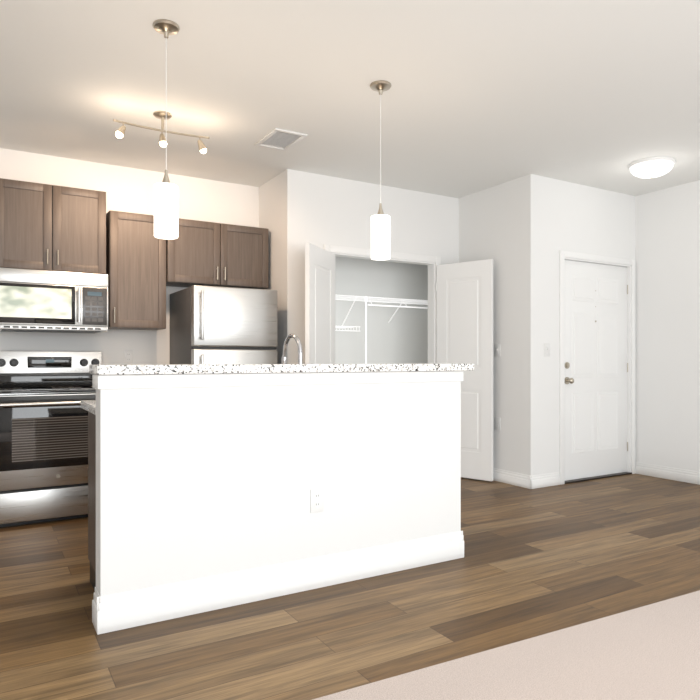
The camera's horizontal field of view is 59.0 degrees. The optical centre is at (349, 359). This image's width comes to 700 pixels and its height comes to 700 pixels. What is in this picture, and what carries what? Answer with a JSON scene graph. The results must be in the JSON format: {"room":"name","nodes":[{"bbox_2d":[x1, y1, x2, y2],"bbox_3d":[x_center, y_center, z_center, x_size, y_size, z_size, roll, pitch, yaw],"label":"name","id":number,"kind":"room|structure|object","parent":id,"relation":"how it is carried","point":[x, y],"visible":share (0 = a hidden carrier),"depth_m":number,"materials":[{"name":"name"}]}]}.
{"room":"kitchen","nodes":[
{"label":"kitchen","id":0,"kind":"room"},
{"bbox_2d":[0,148,258,364],"bbox_3d":[-3.000,-0.250,4.589,4.920,2.740,0.100,0,0,-31],"label":"wall","id":1,"kind":"structure","parent":0,"point":[128,189],"depth_m":5.18,"materials":[{"name":"white paint"}]},
{"bbox_2d":[0,178,105,273],"bbox_3d":[-2.293,-0.988,4.738,0.760,0.645,0.353,0,0,-31],"label":"upper cabinet","id":2,"kind":"object","parent":1,"relation":"attached to","point":[47,227],"visible":0.98,"depth_m":4.61,"materials":[{"name":"brown wood"}]},
{"bbox_2d":[0,267,107,332],"bbox_3d":[-2.265,-0.435,4.691,0.760,0.439,0.460,0,0,-31],"label":"over-the-range microwave","id":3,"kind":"object","parent":2,"relation":"attached to","point":[50,301],"visible":1,"depth_m":4.53,"materials":[{"name":"silver metal"}]},
{"bbox_2d":[124,350,132,363],"bbox_3d":[-1.861,-0.025,5.197,0.072,0.115,0.008,0,0,-31],"label":"outlet","id":4,"kind":"object","parent":1,"relation":"attached to","point":[128,356],"visible":1,"depth_m":5.20,"materials":[{"name":"white plastic"}]},
{"bbox_2d":[106,210,165,329],"bbox_3d":[-1.757,-0.713,5.054,0.435,0.915,0.353,0,0,-31],"label":"upper cabinet","id":5,"kind":"object","parent":1,"relation":"attached to","point":[135,260],"visible":0.79,"depth_m":4.93,"materials":[{"name":"brown wood"}]},
{"bbox_2d":[166,218,268,288],"bbox_3d":[-1.177,-0.905,5.396,0.890,0.530,0.353,0,0,-31],"label":"upper cabinet","id":6,"kind":"object","parent":1,"relation":"attached to","point":[203,253],"visible":0.92,"depth_m":5.26,"materials":[{"name":"brown wood"}]},
{"bbox_2d":[259,169,319,363],"bbox_3d":[-0.618,-0.250,5.697,0.310,2.740,0.870,0,0,-31],"label":"wall","id":7,"kind":"structure","parent":0,"point":[289,209],"depth_m":5.32,"materials":[{"name":"white paint"}]},
{"bbox_2d":[320,175,329,248],"bbox_3d":[-0.246,-0.250,5.469,0.100,2.740,0.100,0,0,-31],"label":"wall","id":8,"kind":"structure","parent":0,"point":[324,209],"depth_m":5.42,"materials":[{"name":"white paint"}]},
{"bbox_2d":[0,474,699,699],"bbox_3d":[0.429,1.170,2.147,8.350,0.100,8.050,0,0,-31],"label":"floor","id":9,"kind":"structure","parent":0,"point":[535,562],"depth_m":2.81,"materials":[{"name":"brown wood"}]},
{"bbox_2d":[0,351,101,526],"bbox_3d":[-2.172,0.525,4.533,0.764,1.190,0.798,0,0,-31],"label":"range","id":10,"kind":"object","parent":9,"relation":"on","point":[43,445],"visible":0.88,"depth_m":4.25,"materials":[{"name":"silver metal"}]},
{"bbox_2d":[170,285,276,363],"bbox_3d":[-1.062,0.273,5.190,0.700,1.695,0.772,0,0,-31],"label":"refrigerator","id":11,"kind":"object","parent":9,"relation":"on","point":[218,325],"visible":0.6,"depth_m":4.91,"materials":[{"name":"grey metal"}]},
{"bbox_2d":[81,371,463,634],"bbox_3d":[-0.393,0.591,3.357,1.948,1.058,0.799,0,0,-31],"label":"kitchen island","id":12,"kind":"object","parent":9,"relation":"on","point":[203,479],"depth_m":2.91,"materials":[{"name":"white paint"}]},
{"bbox_2d":[89,363,473,374],"bbox_3d":[-0.212,0.040,3.089,1.998,0.040,0.225,0,0,-31],"label":"island countertop","id":13,"kind":"structure","parent":12,"relation":"on","point":[129,369],"depth_m":2.85,"materials":[{"name":"white stone"}]},
{"bbox_2d":[281,334,302,363],"bbox_3d":[-0.292,0.033,3.366,0.106,0.351,0.254,0,0,-31],"label":"faucet","id":14,"kind":"object","parent":12,"relation":"on","point":[285,346],"visible":0.52,"depth_m":3.34,"materials":[{"name":"silver metal"}]},
{"bbox_2d":[310,488,323,512],"bbox_3d":[-0.162,0.690,3.041,0.072,0.115,0.008,0,0,-31],"label":"outlet","id":15,"kind":"object","parent":12,"relation":"attached to","point":[317,500],"visible":1,"depth_m":3.04,"materials":[{"name":"white plastic"}]},
{"bbox_2d":[313,590,699,699],"bbox_3d":[1.342,1.114,0.597,8.150,0.012,4.253,0,0,-31],"label":"carpet floor","id":16,"kind":"structure","parent":9,"relation":"on","point":[650,652],"depth_m":2.23,"materials":[{"name":"beige carpet"}]},
{"bbox_2d":[0,0,699,197],"bbox_3d":[0.429,-1.670,2.147,8.350,0.100,8.050,0,0,-31],"label":"ceiling","id":17,"kind":"structure","parent":0,"point":[479,95],"depth_m":3.68,"materials":[{"name":"white paint"}]},
{"bbox_2d":[113,111,208,153],"bbox_3d":[-1.235,-1.510,4.074,0.622,0.219,0.120,0,0,-31],"label":"track light","id":18,"kind":"object","parent":17,"relation":"attached to","point":[120,132],"visible":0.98,"depth_m":4.06,"materials":[{"name":"silver metal"}]},
{"bbox_2d":[152,19,179,238],"bbox_3d":[-0.892,-1.107,2.999,0.128,1.024,0.128,0,0,-31],"label":"pendant light","id":19,"kind":"object","parent":17,"relation":"hanging from","point":[165,208],"visible":1,"depth_m":2.96,"materials":[{"name":"white glass"}]},
{"bbox_2d":[255,128,306,150],"bbox_3d":[-0.509,-1.613,4.537,0.250,0.012,0.380,0,0,-31],"label":"ceiling vent","id":20,"kind":"object","parent":17,"relation":"in","point":[280,139],"visible":0.98,"depth_m":4.53,"materials":[{"name":"white plastic"}]},
{"bbox_2d":[370,80,390,259],"bbox_3d":[0.180,-1.107,3.643,0.128,1.024,0.128,0,0,-31],"label":"pendant light","id":21,"kind":"object","parent":17,"relation":"hanging from","point":[380,235],"visible":1,"depth_m":3.60,"materials":[{"name":"white glass"}]},
{"bbox_2d":[628,156,675,177],"bbox_3d":[2.483,-1.558,5.092,0.356,0.123,0.356,0,0,-31],"label":"flush ceiling light","id":22,"kind":"object","parent":17,"relation":"attached to","point":[652,167],"visible":1,"depth_m":4.99,"materials":[{"name":"white glass"}]},
{"bbox_2d":[335,256,427,363],"bbox_3d":[0.160,-0.250,6.573,1.920,2.740,0.150,0,0,-31],"label":"wall","id":23,"kind":"structure","parent":0,"point":[401,337],"depth_m":6.59,"materials":[{"name":"white paint"}]},
{"bbox_2d":[335,295,427,363],"bbox_3d":[0.246,0.243,6.333,1.805,1.751,0.336,0,0,-31],"label":"wire closet shelf","id":24,"kind":"object","parent":23,"relation":"attached to","point":[365,298],"visible":0.54,"depth_m":6.22,"materials":[{"name":"white metal"}]},
{"bbox_2d":[330,176,458,264],"bbox_3d":[0.474,-0.250,5.893,1.570,2.740,0.100,0,0,-31],"label":"wall","id":25,"kind":"structure","parent":0,"point":[354,206],"depth_m":5.82,"materials":[{"name":"white paint"}]},
{"bbox_2d":[305,243,334,363],"bbox_3d":[-0.239,0.093,5.146,0.042,2.030,0.607,0,0,18],"label":"closet door","id":26,"kind":"structure","parent":25,"relation":"in","point":[319,305],"depth_m":5.07,"materials":[{"name":"white paint"}]},
{"bbox_2d":[324,244,440,362],"bbox_3d":[0.305,0.054,5.785,1.294,2.132,0.115,0,0,-31],"label":"trim","id":27,"kind":"structure","parent":25,"relation":"attached to","point":[432,262],"depth_m":6.04,"materials":[{"name":"white paint"}]},
{"bbox_2d":[436,259,492,480],"bbox_3d":[1.077,0.093,5.846,0.589,2.030,0.042,0,0,39],"label":"closet door","id":28,"kind":"structure","parent":25,"relation":"in","point":[464,290],"depth_m":5.78,"materials":[{"name":"white paint"}]},
{"bbox_2d":[459,174,538,475],"bbox_3d":[1.373,-0.250,5.814,0.100,2.740,0.950,0,0,-31],"label":"wall","id":29,"kind":"structure","parent":0,"point":[499,224],"depth_m":5.56,"materials":[{"name":"white paint"}]},
{"bbox_2d":[495,417,499,429],"bbox_3d":[1.365,0.590,5.721,0.008,0.115,0.072,0,0,-31],"label":"outlet","id":30,"kind":"object","parent":29,"relation":"attached to","point":[497,423],"visible":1,"depth_m":5.72,"materials":[{"name":"white plastic"}]},
{"bbox_2d":[495,344,499,356],"bbox_3d":[1.361,-0.090,5.719,0.018,0.115,0.072,0,0,-31],"label":"light switch","id":31,"kind":"object","parent":29,"relation":"attached to","point":[497,349],"visible":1,"depth_m":5.72,"materials":[{"name":"white plastic"}]},
{"bbox_2d":[493,468,533,488],"bbox_3d":[1.328,1.062,5.777,0.015,0.115,0.965,0,0,-30],"label":"baseboard","id":32,"kind":"structure","parent":29,"relation":"attached to","point":[513,478],"depth_m":5.53,"materials":[{"name":"white paint"}]},
{"bbox_2d":[539,176,634,473],"bbox_3d":[2.257,-0.250,5.841,1.450,2.740,0.100,0,0,-31],"label":"wall","id":33,"kind":"structure","parent":0,"point":[550,218],"depth_m":5.55,"materials":[{"name":"white paint"}]},
{"bbox_2d":[544,343,549,355],"bbox_3d":[1.748,-0.090,5.472,0.072,0.115,0.018,0,0,-31],"label":"light switch","id":34,"kind":"object","parent":33,"relation":"attached to","point":[546,349],"visible":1,"depth_m":5.47,"materials":[{"name":"white plastic"}]},
{"bbox_2d":[534,472,559,488],"bbox_3d":[1.737,1.062,5.468,0.335,0.115,0.015,0,0,-30],"label":"baseboard","id":35,"kind":"structure","parent":33,"relation":"attached to","point":[553,479],"depth_m":5.46,"materials":[{"name":"white paint"}]},
{"bbox_2d":[565,260,627,480],"bbox_3d":[2.342,0.094,5.855,0.953,2.020,0.119,0,0,-31],"label":"entry door","id":36,"kind":"structure","parent":33,"relation":"in","point":[596,371],"depth_m":5.87,"materials":[{"name":"white paint"}]},
{"bbox_2d":[559,250,635,484],"bbox_3d":[2.323,0.068,5.871,1.075,2.105,0.115,0,0,-31],"label":"door frame","id":37,"kind":"structure","parent":33,"relation":"attached to","point":[630,264],"depth_m":5.97,"materials":[{"name":"white paint"}]},
{"bbox_2d":[635,180,699,471],"bbox_3d":[4.445,-0.250,3.456,0.100,2.740,6.230,0,0,-31],"label":"wall","id":38,"kind":"structure","parent":0,"point":[667,239],"depth_m":5.82,"materials":[{"name":"white paint"}]},
{"bbox_2d":[635,462,699,484],"bbox_3d":[4.370,1.062,3.470,0.015,0.115,6.130,0,0,-30],"label":"baseboard","id":39,"kind":"structure","parent":38,"relation":"attached to","point":[689,476],"depth_m":5.80,"materials":[{"name":"white paint"}]}
]}

